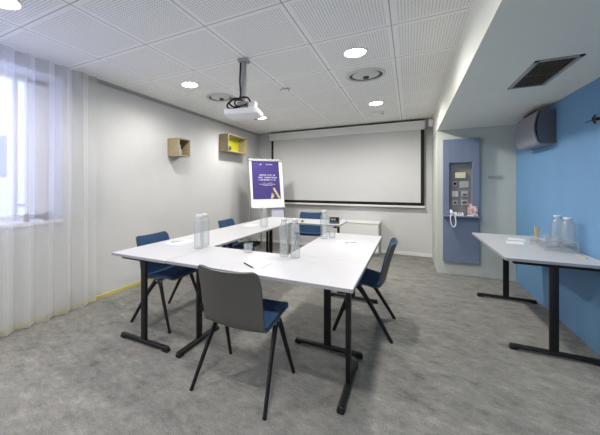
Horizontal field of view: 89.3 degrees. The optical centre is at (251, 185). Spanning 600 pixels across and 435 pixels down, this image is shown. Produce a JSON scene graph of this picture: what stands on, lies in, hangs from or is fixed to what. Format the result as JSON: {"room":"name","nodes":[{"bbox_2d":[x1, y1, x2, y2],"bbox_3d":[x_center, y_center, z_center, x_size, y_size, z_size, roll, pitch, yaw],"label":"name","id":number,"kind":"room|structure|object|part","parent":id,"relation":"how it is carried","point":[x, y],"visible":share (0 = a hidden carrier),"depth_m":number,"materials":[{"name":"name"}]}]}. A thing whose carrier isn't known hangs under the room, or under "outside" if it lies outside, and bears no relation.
{"room":"meeting room","nodes":[
{"label":"meeting room","id":0,"kind":"room"},
{"bbox_2d":[0,46,257,329],"bbox_3d":[-1.974,0.037,3.341,0.360,2.485,8.470,0,0,28],"label":"wall","id":1,"kind":"structure","parent":0,"point":[135,189],"depth_m":3.59,"materials":[{"name":"white paint"}]},
{"bbox_2d":[5,45,13,336],"bbox_3d":[-2.085,0.041,2.554,0.087,2.439,0.057,0,0,28],"label":"curtain","id":2,"kind":"object","parent":1,"relation":"hanging from","point":[9,324],"depth_m":2.56,"materials":[{"name":"white fabric"}]},
{"bbox_2d":[0,70,62,228],"bbox_3d":[-2.948,-0.360,1.438,0.350,1.460,3.796,0,0,28],"label":"window","id":3,"kind":"structure","parent":1,"relation":"in","point":[40,87],"depth_m":3.02,"materials":[{"name":"glass"}]},
{"bbox_2d":[24,213,28,221],"bbox_3d":[-2.099,0.296,2.804,0.054,0.080,0.054,0,0,28],"label":"ornament","id":4,"kind":"object","parent":3,"relation":"on","point":[26,216],"visible":0.73,"depth_m":2.78,"materials":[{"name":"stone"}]},
{"bbox_3d":[-2.944,0.353,1.436,0.340,0.034,3.796,0,0,28],"label":"sill","id":5,"kind":"part","parent":3,"relation":"part of","materials":[{"name":"white paint"}]},
{"bbox_2d":[42,212,48,219],"bbox_3d":[-2.016,0.296,2.961,0.084,0.080,0.084,0,0,28],"label":"ornament","id":6,"kind":"object","parent":3,"relation":"on","point":[45,216],"visible":0.6,"depth_m":2.93,"materials":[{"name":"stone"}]},
{"bbox_2d":[49,60,54,318],"bbox_3d":[-1.926,0.033,2.855,0.087,2.424,0.045,0,0,28],"label":"curtain","id":7,"kind":"object","parent":1,"relation":"hanging from","point":[51,65],"depth_m":2.88,"materials":[{"name":"white fabric"}]},
{"bbox_2d":[67,67,71,311],"bbox_3d":[-1.849,0.037,3.001,0.087,2.417,0.040,0,0,28],"label":"curtain","id":8,"kind":"object","parent":1,"relation":"hanging from","point":[69,72],"depth_m":3.04,"materials":[{"name":"white fabric"}]},
{"bbox_2d":[84,73,87,305],"bbox_3d":[-1.769,0.039,3.153,0.087,2.418,0.033,0,0,28],"label":"curtain","id":9,"kind":"object","parent":1,"relation":"hanging from","point":[85,75],"depth_m":3.18,"materials":[{"name":"white fabric"}]},
{"bbox_2d":[0,239,258,334],"bbox_3d":[-1.810,1.263,3.254,0.012,0.034,8.470,0,0,28],"label":"baseboard","id":10,"kind":"structure","parent":1,"relation":"attached to","point":[42,317],"depth_m":3.18,"materials":[{"name":"yellow wood"}]},
{"bbox_2d":[81,74,258,135],"bbox_3d":[-0.825,-1.185,5.109,0.024,0.039,4.270,0,0,28],"label":"trim","id":11,"kind":"structure","parent":1,"relation":"attached to","point":[90,78],"depth_m":4.17,"materials":[{"name":"grey metal"}]},
{"bbox_2d":[167,137,189,157],"bbox_3d":[-1.071,-0.562,4.431,0.219,0.260,0.250,0,0,28],"label":"box shelf","id":12,"kind":"object","parent":1,"relation":"attached to","point":[173,144],"visible":1,"depth_m":4.36,"materials":[{"name":"brown wood"}]},
{"bbox_3d":[-1.126,-0.562,4.327,0.219,0.228,0.016,0,0,28],"label":"panel","id":13,"kind":"part","parent":12,"relation":"part of","materials":[{"name":"brown wood"}]},
{"bbox_3d":[-1.071,-0.684,4.431,0.219,0.016,0.250,0,0,28],"label":"panel","id":14,"kind":"part","parent":12,"relation":"part of","materials":[{"name":"brown wood"}]},
{"bbox_3d":[-1.071,-0.440,4.431,0.219,0.016,0.250,0,0,28],"label":"panel","id":15,"kind":"part","parent":12,"relation":"part of","materials":[{"name":"brown wood"}]},
{"bbox_3d":[-1.017,-0.562,4.534,0.219,0.228,0.016,0,0,28],"label":"panel","id":16,"kind":"part","parent":12,"relation":"part of","materials":[{"name":"brown wood"}]},
{"bbox_2d":[219,133,246,154],"bbox_3d":[-0.347,-0.801,5.826,0.199,0.323,0.695,0,0,28],"label":"box shelf","id":17,"kind":"object","parent":1,"relation":"attached to","point":[238,144],"visible":1,"depth_m":5.89,"materials":[{"name":"brown wood"}]},
{"bbox_3d":[-0.505,-0.801,5.526,0.199,0.291,0.016,0,0,28],"label":"panel","id":18,"kind":"part","parent":17,"relation":"part of","materials":[{"name":"brown wood"}]},
{"bbox_3d":[-0.347,-0.955,5.826,0.199,0.016,0.695,0,0,28],"label":"panel","id":19,"kind":"part","parent":17,"relation":"part of","materials":[{"name":"brown wood"}]},
{"bbox_3d":[-0.347,-0.648,5.826,0.199,0.016,0.695,0,0,28],"label":"panel","id":20,"kind":"part","parent":17,"relation":"part of","materials":[{"name":"brown wood"}]},
{"bbox_3d":[-0.430,-0.801,5.870,0.011,0.291,0.663,0,0,28],"label":"panel","id":21,"kind":"part","parent":17,"relation":"part of","materials":[{"name":"yellow paint"}]},
{"bbox_3d":[-0.189,-0.801,6.127,0.199,0.291,0.016,0,0,28],"label":"panel","id":22,"kind":"part","parent":17,"relation":"part of","materials":[{"name":"brown wood"}]},
{"bbox_2d":[0,0,471,133],"bbox_3d":[-0.432,-1.265,2.528,3.846,0.120,8.770,0,0,28],"label":"ceiling","id":23,"kind":"structure","parent":0,"point":[145,47],"depth_m":2.63,"materials":[{"name":"tile"}]},
{"bbox_2d":[0,0,22,9],"bbox_3d":[-1.611,-1.200,1.941,0.212,0.010,0.212,0,0,28],"label":"recessed light","id":24,"kind":"object","parent":23,"relation":"in","point":[6,4],"visible":1,"depth_m":1.98,"materials":[{"name":"white plastic"}]},
{"bbox_2d":[27,53,35,327],"bbox_3d":[-2.007,0.040,2.702,0.087,2.439,0.064,0,0,28],"label":"curtain","id":25,"kind":"object","parent":23,"relation":"hanging from","point":[31,115],"depth_m":2.72,"materials":[{"name":"white fabric"}]},
{"bbox_2d":[181,81,198,87],"bbox_3d":[-0.729,-1.200,3.549,0.212,0.010,0.212,0,0,28],"label":"recessed light","id":26,"kind":"object","parent":23,"relation":"in","point":[190,84],"visible":1,"depth_m":3.54,"materials":[{"name":"white plastic"}]},
{"bbox_2d":[206,93,233,101],"bbox_3d":[-0.423,-1.190,4.066,0.380,0.030,0.380,0,0,28],"label":"ceiling vent","id":27,"kind":"object","parent":23,"relation":"in","point":[219,97],"visible":0.98,"depth_m":4.04,"materials":[{"name":"white metal"}]},
{"bbox_2d":[224,58,262,119],"bbox_3d":[-0.069,-0.932,2.872,0.334,0.544,0.313,0,0,14],"label":"projector","id":28,"kind":"object","parent":23,"relation":"hanging from","point":[244,110],"visible":1,"depth_m":2.81,"materials":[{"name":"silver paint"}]},
{"bbox_3d":[-0.073,-1.193,2.864,0.100,0.022,0.100,0,0,14],"label":"ceiling plate","id":29,"kind":"part","parent":28,"relation":"part of","materials":[{"name":"silver paint"}]},
{"bbox_2d":[280,88,289,92],"bbox_3d":[0.416,-1.185,3.724,0.116,0.036,0.116,0,0,28],"label":"smoke detector","id":30,"kind":"object","parent":23,"relation":"attached to","point":[284,90],"visible":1,"depth_m":3.69,"materials":[{"name":"white plastic"}]},
{"bbox_2d":[343,47,367,57],"bbox_3d":[0.932,-1.200,2.697,0.212,0.010,0.212,0,0,28],"label":"recessed light","id":31,"kind":"object","parent":23,"relation":"in","point":[352,52],"visible":1,"depth_m":2.69,"materials":[{"name":"white plastic"}]},
{"bbox_2d":[346,67,385,81],"bbox_3d":[1.237,-1.190,3.248,0.410,0.030,0.410,0,0,28],"label":"ceiling vent","id":32,"kind":"object","parent":23,"relation":"in","point":[372,73],"visible":1,"depth_m":3.22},
{"bbox_2d":[368,101,383,104],"bbox_3d":[1.806,-1.200,4.350,0.212,0.010,0.212,0,0,28],"label":"recessed light","id":33,"kind":"object","parent":23,"relation":"in","point":[373,102],"visible":1,"depth_m":4.35,"materials":[{"name":"white plastic"}]},
{"bbox_2d":[369,111,384,114],"bbox_3d":[2.056,-1.188,4.923,0.240,0.031,0.100,0,0,28],"label":"ceiling sensor","id":34,"kind":"object","parent":23,"relation":"attached to","point":[382,112],"visible":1,"depth_m":4.89,"materials":[{"name":"white plastic"}]},
{"bbox_2d":[0,241,599,434],"bbox_3d":[0.035,1.340,2.282,4.902,0.120,8.770,0,0,28],"label":"floor","id":35,"kind":"structure","parent":0,"point":[450,367],"depth_m":2.07,"materials":[{"name":"carpet"}]},
{"bbox_2d":[130,231,203,333],"bbox_3d":[-0.819,0.882,2.946,0.518,0.799,0.533,0,0,27],"label":"chair","id":36,"kind":"object","parent":35,"relation":"on","point":[169,271],"visible":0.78,"depth_m":2.89,"materials":[{"name":"blue fabric"},{"name":"grey plastic"},{"name":"black painted metal"}]},
{"bbox_3d":[-0.998,1.064,2.774,0.300,0.434,0.036,0,0,16],"label":"leg","id":37,"kind":"part","parent":36,"relation":"part of","materials":[{"name":"black metal"}]},
{"bbox_2d":[137,232,171,272],"bbox_3d":[-0.982,0.672,3.029,0.128,0.373,0.424,0,0,27],"label":"backrest cushion","id":38,"kind":"object","parent":36,"relation":"on","point":[142,240],"depth_m":3.02,"materials":[{"name":"blue fabric"}]},
{"bbox_3d":[-0.777,1.063,2.671,0.201,0.433,0.036,0,0,39],"label":"leg","id":39,"kind":"part","parent":36,"relation":"part of","materials":[{"name":"black metal"}]},
{"bbox_2d":[148,265,195,278],"bbox_3d":[-0.762,0.831,2.918,0.384,0.067,0.446,0,0,27],"label":"seat cushion","id":40,"kind":"object","parent":36,"relation":"on","point":[154,271],"depth_m":2.87,"materials":[{"name":"blue fabric"}]},
{"bbox_3d":[-0.787,1.064,3.193,0.300,0.434,0.036,0,0,38],"label":"leg","id":41,"kind":"part","parent":36,"relation":"part of","materials":[{"name":"black metal"}]},
{"bbox_3d":[-0.573,1.063,3.077,0.201,0.433,0.036,0,0,15],"label":"leg","id":42,"kind":"part","parent":36,"relation":"part of","materials":[{"name":"black metal"}]},
{"bbox_2d":[111,231,249,352],"bbox_3d":[-0.593,0.916,2.950,0.600,0.724,1.333,0,0,28],"label":"meeting table","id":43,"kind":"object","parent":35,"relation":"on","point":[158,252],"visible":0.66,"depth_m":2.50,"materials":[{"name":"white laminate"},{"name":"black painted metal"},{"name":"black rubber"}]},
{"bbox_2d":[165,239,193,244],"bbox_3d":[-0.698,0.552,2.945,0.161,0.003,0.268,0,0,32],"label":"notepad","id":44,"kind":"object","parent":43,"relation":"on","point":[185,240],"visible":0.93,"depth_m":2.92,"materials":[{"name":"paper"}]},
{"bbox_2d":[218,218,260,250],"bbox_3d":[-0.181,0.882,4.232,0.518,0.799,0.533,0,0,25],"label":"chair","id":45,"kind":"object","parent":35,"relation":"on","point":[245,245],"visible":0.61,"depth_m":4.25,"materials":[{"name":"blue fabric"},{"name":"grey plastic"},{"name":"black painted metal"}]},
{"bbox_2d":[219,218,237,245],"bbox_3d":[-0.347,0.672,4.308,0.128,0.373,0.424,0,0,25],"label":"backrest cushion","id":46,"kind":"object","parent":45,"relation":"on","point":[228,222],"depth_m":4.36,"materials":[{"name":"blue fabric"}]},
{"bbox_2d":[226,241,260,248],"bbox_3d":[-0.123,0.831,4.205,0.384,0.067,0.446,0,0,25],"label":"seat cushion","id":47,"kind":"object","parent":45,"relation":"on","point":[247,244],"depth_m":4.17,"materials":[{"name":"blue fabric"}]},
{"bbox_2d":[189,264,294,420],"bbox_3d":[-0.051,0.882,1.956,0.533,0.799,0.518,0,0,28],"label":"chair","id":48,"kind":"object","parent":35,"relation":"on","point":[235,300],"visible":1,"depth_m":1.79,"materials":[{"name":"blue fabric"},{"name":"grey plastic"},{"name":"black painted metal"}]},
{"bbox_3d":[-0.297,1.064,1.993,0.036,0.434,0.300,0,0,39],"label":"leg","id":49,"kind":"part","parent":48,"relation":"part of","materials":[{"name":"black metal"}]},
{"bbox_3d":[-0.177,1.063,2.205,0.036,0.433,0.201,0,0,16],"label":"leg","id":50,"kind":"part","parent":48,"relation":"part of","materials":[{"name":"black metal"}]},
{"bbox_2d":[203,265,264,326],"bbox_3d":[-0.136,0.672,1.795,0.424,0.373,0.128,0,0,28],"label":"backrest cushion","id":51,"kind":"object","parent":48,"relation":"on","point":[230,299],"depth_m":1.76,"materials":[{"name":"grey plastic"}]},
{"bbox_3d":[0.118,1.064,1.774,0.036,0.434,0.300,0,0,17],"label":"leg","id":52,"kind":"part","parent":48,"relation":"part of","materials":[{"name":"black metal"}]},
{"bbox_2d":[263,298,287,330],"bbox_3d":[-0.021,0.831,2.012,0.446,0.067,0.384,0,0,28],"label":"seat cushion","id":53,"kind":"object","parent":48,"relation":"on","point":[273,309],"depth_m":1.93,"materials":[{"name":"blue fabric"}]},
{"bbox_3d":[0.225,1.063,1.993,0.036,0.433,0.201,0,0,40],"label":"leg","id":54,"kind":"part","parent":48,"relation":"part of","materials":[{"name":"black metal"}]},
{"bbox_2d":[210,220,290,252],"bbox_3d":[0.024,0.916,4.121,0.600,0.724,1.333,0,0,28],"label":"meeting table","id":55,"kind":"object","parent":35,"relation":"on","point":[263,226],"visible":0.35,"depth_m":4.00,"materials":[{"name":"white laminate"},{"name":"black painted metal"},{"name":"black rubber"}]},
{"bbox_2d":[242,224,257,226],"bbox_3d":[-0.015,0.552,4.207,0.160,0.003,0.244,0,0,30],"label":"notepad","id":56,"kind":"object","parent":55,"relation":"on","point":[247,225],"visible":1,"depth_m":4.17,"materials":[{"name":"paper"}]},
{"bbox_2d":[166,246,366,414],"bbox_3d":[0.094,0.916,2.181,1.333,0.724,0.600,0,0,28],"label":"meeting table","id":57,"kind":"object","parent":35,"relation":"on","point":[343,277],"visible":0.94,"depth_m":2.06,"materials":[{"name":"white laminate"},{"name":"black powder-coated metal"},{"name":"black rubber"}]},
{"bbox_2d":[244,257,270,269],"bbox_3d":[0.051,0.551,2.150,0.162,0.005,0.318,0,0,-25],"label":"notepad","id":58,"kind":"object","parent":57,"relation":"on","point":[258,263],"visible":1,"depth_m":2.15,"materials":[{"name":"paper"}]},
{"bbox_2d":[248,158,288,251],"bbox_3d":[0.260,0.368,5.875,0.828,1.828,0.466,0,0,-20],"label":"easel","id":59,"kind":"object","parent":35,"relation":"on","point":[277,206],"visible":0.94,"depth_m":5.80,"materials":[{"name":"white plastic"}]},
{"bbox_3d":[-0.044,0.405,5.653,0.043,1.754,0.270,0,0,-6],"label":"leg","id":60,"kind":"part","parent":59,"relation":"part of","materials":[{"name":"metal"}]},
{"bbox_3d":[0.215,0.430,6.000,0.028,1.703,0.202,0,0,-20],"label":"leg","id":61,"kind":"part","parent":59,"relation":"part of","materials":[{"name":"metal"}]},
{"bbox_2d":[251,161,280,198],"bbox_3d":[0.284,-0.122,5.818,0.575,0.746,0.121,0,0,-20],"label":"poster","id":62,"kind":"object","parent":59,"relation":"attached to","point":[265,174],"visible":1,"depth_m":5.81,"materials":[{"name":"purple paper"}]},
{"bbox_2d":[252,206,284,207],"bbox_3d":[0.332,0.407,5.729,0.675,0.022,0.045,0,0,-20],"label":"tray","id":63,"kind":"object","parent":59,"relation":"on","point":[252,206],"depth_m":5.73,"materials":[{"name":"white plastic"}]},
{"bbox_3d":[0.636,0.405,5.901,0.043,1.754,0.270,0,0,-34],"label":"leg","id":64,"kind":"part","parent":59,"relation":"part of","materials":[{"name":"metal"}]},
{"bbox_2d":[259,217,346,252],"bbox_3d":[0.792,0.916,4.806,1.333,0.724,0.600,0,0,28],"label":"meeting table","id":65,"kind":"object","parent":35,"relation":"on","point":[318,222],"visible":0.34,"depth_m":4.67,"materials":[{"name":"white laminate"},{"name":"black powder-coated metal"},{"name":"black rubber"}]},
{"bbox_2d":[328,216,339,223],"bbox_3d":[1.212,0.499,4.412,0.150,0.108,0.094,0,0,6],"label":"box","id":66,"kind":"object","parent":65,"relation":"on","point":[331,219],"visible":1,"depth_m":4.37,"materials":[{"name":"silver"}]},
{"bbox_3d":[1.208,0.499,4.367,0.124,0.084,0.002,0,0,6],"label":"panel","id":67,"kind":"part","parent":66,"relation":"part of","materials":[{"name":"black plastic"}]},
{"bbox_2d":[293,212,322,251],"bbox_3d":[1.035,0.882,5.336,0.533,0.799,0.518,0,0,20],"label":"chair","id":68,"kind":"object","parent":35,"relation":"on","point":[305,230],"visible":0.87,"depth_m":5.47,"materials":[{"name":"blue fabric"}]},
{"bbox_2d":[295,231,322,234],"bbox_3d":[1.014,0.831,5.276,0.446,0.067,0.384,0,0,20],"label":"seat cushion","id":69,"kind":"object","parent":68,"relation":"on","point":[296,232],"depth_m":5.18,"materials":[{"name":"blue fabric"}]},
{"bbox_2d":[299,212,322,232],"bbox_3d":[1.097,0.672,5.508,0.424,0.373,0.128,0,0,20],"label":"backrest cushion","id":70,"kind":"object","parent":68,"relation":"on","point":[304,215],"depth_m":5.50,"materials":[{"name":"blue fabric"}]},
{"bbox_2d":[289,232,381,358],"bbox_3d":[0.868,0.916,2.863,0.600,0.724,1.333,0,0,28],"label":"meeting table","id":71,"kind":"object","parent":35,"relation":"on","point":[363,250],"visible":0.76,"depth_m":2.50,"materials":[{"name":"white laminate"},{"name":"black powder-coated metal"},{"name":"black rubber"}]},
{"bbox_2d":[334,240,354,245],"bbox_3d":[0.907,0.552,2.890,0.170,0.003,0.240,0,0,28],"label":"notepad","id":72,"kind":"object","parent":71,"relation":"on","point":[339,242],"visible":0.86,"depth_m":2.87,"materials":[{"name":"paper"}]},
{"bbox_2d":[340,219,380,256],"bbox_3d":[2.068,0.974,5.723,0.722,0.612,0.465,0,0,28],"label":"sideboard","id":73,"kind":"object","parent":35,"relation":"on","point":[353,226],"visible":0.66,"depth_m":5.51,"materials":[{"name":"white paint"}]},
{"bbox_2d":[340,219,380,224],"bbox_3d":[2.067,0.679,5.724,0.720,0.022,0.465,0,0,28],"label":"countertop","id":74,"kind":"structure","parent":73,"relation":"on","point":[348,220],"depth_m":5.63,"materials":[{"name":"white plastic"}]},
{"bbox_3d":[2.387,0.986,5.567,0.011,0.588,0.435,0,0,28],"label":"panel","id":75,"kind":"part","parent":73,"relation":"part of","materials":[{"name":"white wood"}]},
{"bbox_2d":[332,237,397,343],"bbox_3d":[1.065,0.882,2.768,0.518,0.799,0.533,0,0,28],"label":"chair","id":76,"kind":"object","parent":35,"relation":"on","point":[374,279],"visible":0.64,"depth_m":2.58,"materials":[{"name":"blue fabric"}]},
{"bbox_3d":[0.816,1.063,2.642,0.201,0.433,0.036,0,0,16],"label":"leg","id":77,"kind":"part","parent":76,"relation":"part of","materials":[{"name":"black metal"}]},
{"bbox_2d":[359,268,380,286],"bbox_3d":[1.008,0.831,2.798,0.384,0.067,0.446,0,0,28],"label":"seat cushion","id":78,"kind":"object","parent":76,"relation":"on","point":[370,278],"depth_m":2.68,"materials":[{"name":"blue fabric"}]},
{"bbox_3d":[1.028,1.064,2.522,0.300,0.434,0.036,0,0,39],"label":"leg","id":79,"kind":"part","parent":76,"relation":"part of","materials":[{"name":"black metal"}]},
{"bbox_3d":[1.246,1.064,2.937,0.300,0.434,0.036,0,0,17],"label":"leg","id":80,"kind":"part","parent":76,"relation":"part of","materials":[{"name":"black metal"}]},
{"bbox_2d":[379,238,395,285],"bbox_3d":[1.226,0.672,2.683,0.128,0.373,0.424,0,0,28],"label":"backrest cushion","id":81,"kind":"object","parent":76,"relation":"on","point":[392,245],"depth_m":2.52,"materials":[{"name":"blue fabric"}]},
{"bbox_2d":[472,232,599,365],"bbox_3d":[2.565,0.916,2.809,0.600,0.724,1.418,0,0,28],"label":"meeting table","id":82,"kind":"object","parent":35,"relation":"on","point":[533,252],"visible":0.94,"depth_m":2.32,"materials":[{"name":"white laminate"},{"name":"black powder-coated metal"},{"name":"black rubber"}]},
{"bbox_2d":[506,241,523,244],"bbox_3d":[2.565,0.553,2.921,0.127,0.002,0.183,0,0,37],"label":"brochure","id":83,"kind":"object","parent":82,"relation":"on","point":[507,242],"visible":1,"depth_m":2.93,"materials":[{"name":"paper"}]},
{"bbox_2d":[508,238,524,240],"bbox_3d":[2.746,0.553,3.108,0.133,0.002,0.157,0,0,39],"label":"brochure","id":84,"kind":"object","parent":82,"relation":"on","point":[518,239],"visible":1,"depth_m":3.09,"materials":[{"name":"paper"}]},
{"bbox_2d":[534,226,538,238],"bbox_3d":[2.915,0.481,3.064,0.090,0.142,0.090,0,0,28],"label":"glass","id":85,"kind":"object","parent":82,"relation":"on","point":[536,228],"visible":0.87,"depth_m":3.06,"materials":[{"name":"yellow glass"}]},
{"bbox_2d":[531,235,578,253],"bbox_3d":[2.662,0.510,2.644,0.225,0.087,0.380,0,0,28],"label":"wire tray","id":86,"kind":"object","parent":82,"relation":"on","point":[531,235],"visible":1,"depth_m":2.54,"materials":[{"name":"silver metal"}]},
{"bbox_2d":[258,119,431,253],"bbox_3d":[1.599,0.037,6.330,3.895,2.485,0.150,0,0,28],"label":"wall","id":87,"kind":"structure","parent":0,"point":[412,227],"depth_m":5.71,"materials":[{"name":"white paint"}]},
{"bbox_2d":[259,238,431,256],"bbox_3d":[1.704,1.250,6.183,3.473,0.060,0.012,0,0,28],"label":"baseboard","id":88,"kind":"structure","parent":87,"relation":"attached to","point":[276,241],"depth_m":5.64,"materials":[{"name":"white paint"}]},
{"bbox_2d":[268,119,426,207],"bbox_3d":[1.767,-0.394,6.066,3.080,1.577,0.130,0,0,28],"label":"projection screen","id":89,"kind":"object","parent":87,"relation":"attached to","point":[381,164],"visible":0.91,"depth_m":5.90,"materials":[{"name":"white fabric"}]},
{"bbox_3d":[1.778,-1.176,6.066,2.990,0.012,0.120,0,0,28],"label":"mounting rail","id":90,"kind":"part","parent":89,"relation":"part of","materials":[{"name":"white metal"}]},
{"bbox_2d":[429,119,433,147],"bbox_3d":[3.067,-0.893,5.121,0.070,0.494,0.100,0,0,28],"label":"sensor","id":91,"kind":"object","parent":87,"relation":"attached to","point":[431,121],"visible":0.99,"depth_m":5.09,"materials":[{"name":"white plastic"}]},
{"bbox_2d":[432,125,515,280],"bbox_3d":[3.498,0.225,4.731,1.057,2.110,1.208,0,0,28],"label":"wall niche","id":92,"kind":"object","parent":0,"point":[497,143],"visible":0.5,"depth_m":4.17,"materials":[{"name":"white paint"}]},
{"bbox_2d":[442,138,480,264],"bbox_3d":[2.961,0.212,4.235,0.434,1.764,0.169,0,0,28],"label":"panel","id":93,"kind":"object","parent":92,"relation":"attached to","point":[461,157],"visible":0.98,"depth_m":4.26,"materials":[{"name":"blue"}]},
{"bbox_2d":[452,191,457,196],"bbox_3d":[2.934,0.114,4.319,0.073,0.082,0.014,0,0,28],"label":"light switch","id":94,"kind":"object","parent":93,"relation":"attached to","point":[454,193],"depth_m":4.31,"materials":[{"name":"white plastic"}]},
{"bbox_2d":[449,209,463,226],"bbox_3d":[2.898,0.459,4.243,0.164,0.244,0.186,0,0,28],"label":"telephone","id":95,"kind":"object","parent":93,"relation":"on","point":[451,212],"visible":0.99,"depth_m":4.20,"materials":[{"name":"white plastic"}]},
{"bbox_3d":[2.991,0.043,4.299,0.267,0.749,0.004,0,0,28],"label":"recess plate","id":96,"kind":"part","parent":93,"relation":"part of","materials":[{"name":"grey metal"}]},
{"bbox_3d":[2.986,0.764,4.282,0.426,0.659,0.062,0,0,28],"label":"panel","id":97,"kind":"part","parent":93,"relation":"part of","materials":[{"name":"blue paint"}]},
{"bbox_2d":[442,214,480,217],"bbox_3d":[2.961,0.428,4.235,0.434,0.018,0.169,0,0,28],"label":"shelf","id":98,"kind":"object","parent":93,"relation":"attached to","point":[444,215],"depth_m":4.22,"materials":[{"name":"blue wood"}]},
{"bbox_3d":[3.029,-0.021,4.271,0.113,0.093,0.010,0,0,28],"label":"display plate","id":99,"kind":"part","parent":93,"relation":"part of","materials":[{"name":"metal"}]},
{"bbox_2d":[461,191,467,196],"bbox_3d":[3.035,0.112,4.266,0.078,0.077,0.014,0,0,28],"label":"light switch","id":100,"kind":"object","parent":93,"relation":"attached to","point":[463,193],"depth_m":4.26,"materials":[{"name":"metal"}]},
{"bbox_2d":[467,204,477,215],"bbox_3d":[3.066,0.333,4.156,0.122,0.170,0.088,0,0,28],"label":"picture card","id":101,"kind":"object","parent":93,"relation":"on","point":[472,210],"visible":0.98,"depth_m":4.17,"materials":[{"name":"pink paper"}]},
{"bbox_2d":[488,176,500,185],"bbox_3d":[3.343,-0.073,4.122,0.146,0.137,0.011,0,0,28],"label":"sign plaque","id":102,"kind":"object","parent":92,"relation":"attached to","point":[494,180],"visible":1,"depth_m":4.12,"materials":[{"name":"grey plastic"}]},
{"bbox_2d":[516,77,599,355],"bbox_3d":[1.890,0.030,0.706,0.150,2.500,7.412,0,0,28],"label":"wall","id":103,"kind":"structure","parent":0,"point":[562,177],"depth_m":2.70,"materials":[{"name":"blue paint"}]},
{"bbox_2d":[432,0,599,137],"bbox_3d":[1.771,-1.073,1.452,1.057,0.505,8.620,0,0,28],"label":"ceiling soffit","id":104,"kind":"object","parent":103,"relation":"attached to","point":[499,40],"depth_m":1.99,"materials":[{"name":"white paint"}]},
{"bbox_2d":[507,54,585,89],"bbox_3d":[2.114,-0.814,2.192,0.236,0.011,0.640,0,0,28],"label":"air vent","id":105,"kind":"object","parent":104,"relation":"in","point":[541,72],"visible":1,"depth_m":2.13,"materials":[{"name":"aluminium"},{"name":"dark painted metal"}]},
{"bbox_2d":[514,109,555,149],"bbox_3d":[3.049,-0.601,3.242,0.162,0.362,0.640,0,0,28],"label":"speaker","id":106,"kind":"object","parent":103,"relation":"attached to","point":[537,129],"depth_m":3.01},
{"bbox_2d":[585,115,599,123],"bbox_3d":[2.614,-0.503,2.295,0.050,0.071,0.153,0,0,28],"label":"coat hook","id":107,"kind":"object","parent":103,"relation":"attached to","point":[594,118],"visible":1,"depth_m":2.25,"materials":[{"name":"metal"}]},
{"label":"outside","id":108,"kind":"structure","parent":0,"visible":0},
{"bbox_2d":[0,77,23,215],"bbox_3d":[-9.848,0.330,15.363,6.650,9.900,18.400,0,0,28],"label":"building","id":109,"kind":"structure","parent":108,"point":[2,80],"depth_m":10.90,"materials":[{"name":"white"}]}
]}

